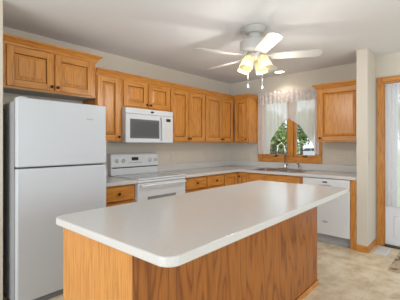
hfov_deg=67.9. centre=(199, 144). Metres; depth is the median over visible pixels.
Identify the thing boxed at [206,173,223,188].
base cabinet
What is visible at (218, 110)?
upper cabinet
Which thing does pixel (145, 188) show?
oven
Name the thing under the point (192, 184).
base cabinet
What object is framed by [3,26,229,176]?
wall
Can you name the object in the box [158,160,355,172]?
backsplash
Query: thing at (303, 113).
sheer curtain
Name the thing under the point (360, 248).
baseboard
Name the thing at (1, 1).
wall
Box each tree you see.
[270,122,303,154]
[297,124,309,154]
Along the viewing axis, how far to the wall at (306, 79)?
4.78 m
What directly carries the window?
attached to the wall at (306, 79)
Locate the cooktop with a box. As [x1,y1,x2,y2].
[112,172,185,180]
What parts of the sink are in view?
bowl, bowl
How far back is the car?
39.10 m
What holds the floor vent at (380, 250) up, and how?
in the floor
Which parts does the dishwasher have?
control panel, kick plate, door panel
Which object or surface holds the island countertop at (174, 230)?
on the kitchen island
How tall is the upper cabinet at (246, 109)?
0.773 m
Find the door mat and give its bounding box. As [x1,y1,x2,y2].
[388,252,399,272]
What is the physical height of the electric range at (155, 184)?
1.197 m
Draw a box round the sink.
[250,168,312,172]
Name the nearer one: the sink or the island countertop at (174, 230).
the island countertop at (174, 230)
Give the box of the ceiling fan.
[195,24,321,88]
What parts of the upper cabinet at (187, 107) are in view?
door, door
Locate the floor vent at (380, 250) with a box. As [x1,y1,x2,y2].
[373,246,390,255]
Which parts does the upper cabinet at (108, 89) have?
frame, door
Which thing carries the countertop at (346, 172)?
on the base cabinet at (232, 178)
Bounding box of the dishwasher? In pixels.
[303,177,349,247]
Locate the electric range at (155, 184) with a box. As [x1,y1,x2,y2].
[108,153,185,201]
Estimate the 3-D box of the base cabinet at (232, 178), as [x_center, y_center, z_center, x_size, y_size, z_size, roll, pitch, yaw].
[0.555,0.877,5.108,0.804,0.875,0.957,0,0,42]
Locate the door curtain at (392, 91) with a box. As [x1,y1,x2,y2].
[385,84,399,207]
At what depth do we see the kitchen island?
1.62 m
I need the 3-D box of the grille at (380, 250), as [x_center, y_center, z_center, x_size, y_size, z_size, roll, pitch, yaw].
[2.257,1.312,3.675,0.104,0.005,0.296,0,0,42]
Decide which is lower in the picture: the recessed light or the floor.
the floor
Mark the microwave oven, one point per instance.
(138, 125)
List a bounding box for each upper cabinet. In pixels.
[3,33,102,100]
[83,73,121,141]
[122,78,169,111]
[169,87,204,141]
[196,94,232,142]
[235,98,257,142]
[312,79,355,141]
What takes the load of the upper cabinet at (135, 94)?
attached to the wall at (184, 152)
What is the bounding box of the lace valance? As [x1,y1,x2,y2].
[258,87,316,105]
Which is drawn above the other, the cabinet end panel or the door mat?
the cabinet end panel
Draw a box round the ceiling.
[3,0,399,83]
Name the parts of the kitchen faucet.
spout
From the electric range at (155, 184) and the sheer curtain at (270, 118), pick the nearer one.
the electric range at (155, 184)
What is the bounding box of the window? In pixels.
[258,119,321,163]
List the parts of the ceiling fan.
fan blade, fan blade, lamp shade, lamp shade, lamp shade, lamp shade, fan blade, fan blade, fan blade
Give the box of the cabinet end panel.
[350,180,355,250]
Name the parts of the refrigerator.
fridge door, freezer door, handle, handle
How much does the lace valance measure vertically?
0.228 m
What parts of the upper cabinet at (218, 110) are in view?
door, door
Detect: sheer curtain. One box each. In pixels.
[257,102,288,153]
[289,99,318,153]
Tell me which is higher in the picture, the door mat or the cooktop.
the cooktop
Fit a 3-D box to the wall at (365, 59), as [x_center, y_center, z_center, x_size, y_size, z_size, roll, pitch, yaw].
[2.190,0.071,3.874,0.126,2.486,0.604,0,0,42]
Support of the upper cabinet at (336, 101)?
attached to the wall at (306, 79)
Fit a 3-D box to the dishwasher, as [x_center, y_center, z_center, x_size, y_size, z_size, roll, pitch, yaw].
[1.855,0.881,4.155,0.605,0.866,0.617,0,0,42]
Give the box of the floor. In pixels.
[3,241,399,299]
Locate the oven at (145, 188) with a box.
[135,178,185,201]
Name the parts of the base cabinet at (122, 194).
door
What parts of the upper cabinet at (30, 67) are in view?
door, panel, crown moulding, door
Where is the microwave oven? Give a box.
[109,107,172,142]
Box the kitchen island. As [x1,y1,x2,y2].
[63,207,318,299]
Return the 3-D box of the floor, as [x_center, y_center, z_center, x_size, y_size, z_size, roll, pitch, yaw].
[0.463,1.339,0.876,6.590,0.050,7.770,0,0,42]
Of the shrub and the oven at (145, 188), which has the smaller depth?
the oven at (145, 188)
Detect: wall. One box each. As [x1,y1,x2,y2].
[0,0,2,299]
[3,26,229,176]
[230,63,355,165]
[356,48,375,246]
[376,52,399,237]
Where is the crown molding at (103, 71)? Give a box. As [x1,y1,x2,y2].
[96,67,257,99]
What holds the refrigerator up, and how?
on the floor
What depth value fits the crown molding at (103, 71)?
4.08 m
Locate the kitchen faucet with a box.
[276,143,291,168]
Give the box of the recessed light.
[273,70,285,73]
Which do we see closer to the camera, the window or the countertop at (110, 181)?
the countertop at (110, 181)
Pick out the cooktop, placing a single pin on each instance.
(142, 176)
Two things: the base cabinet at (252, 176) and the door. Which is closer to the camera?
the door
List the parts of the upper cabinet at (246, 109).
door, frame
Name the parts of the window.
sash, casing, sash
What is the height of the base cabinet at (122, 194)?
0.875 m
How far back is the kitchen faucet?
4.85 m
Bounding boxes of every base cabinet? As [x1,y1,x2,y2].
[106,184,134,206]
[183,176,205,192]
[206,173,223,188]
[224,172,248,185]
[249,173,303,183]
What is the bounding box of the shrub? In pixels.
[270,146,286,154]
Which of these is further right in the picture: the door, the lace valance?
the door
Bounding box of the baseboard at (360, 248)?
[356,238,376,252]
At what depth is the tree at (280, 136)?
23.06 m
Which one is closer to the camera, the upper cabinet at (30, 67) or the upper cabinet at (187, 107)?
the upper cabinet at (30, 67)
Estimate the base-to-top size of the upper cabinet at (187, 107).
0.773 m
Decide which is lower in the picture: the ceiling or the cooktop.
the cooktop
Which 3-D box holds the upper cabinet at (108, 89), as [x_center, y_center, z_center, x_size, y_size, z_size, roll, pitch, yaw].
[-1.155,-0.424,3.553,0.358,0.773,0.338,0,0,42]
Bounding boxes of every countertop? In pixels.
[56,180,347,267]
[106,168,136,186]
[158,160,355,179]
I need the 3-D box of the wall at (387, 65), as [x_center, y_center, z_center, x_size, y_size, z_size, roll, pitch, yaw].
[3.794,0.071,2.695,3.845,2.486,0.140,0,0,42]
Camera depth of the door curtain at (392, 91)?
3.78 m
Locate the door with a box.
[377,75,399,248]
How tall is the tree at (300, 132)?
5.769 m
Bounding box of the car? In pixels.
[297,148,314,154]
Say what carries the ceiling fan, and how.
hanging from the ceiling
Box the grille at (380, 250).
[375,247,389,254]
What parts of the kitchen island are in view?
panel, trim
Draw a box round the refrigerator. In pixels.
[3,96,105,299]
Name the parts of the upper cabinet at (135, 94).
door, door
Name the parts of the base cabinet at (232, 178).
door, door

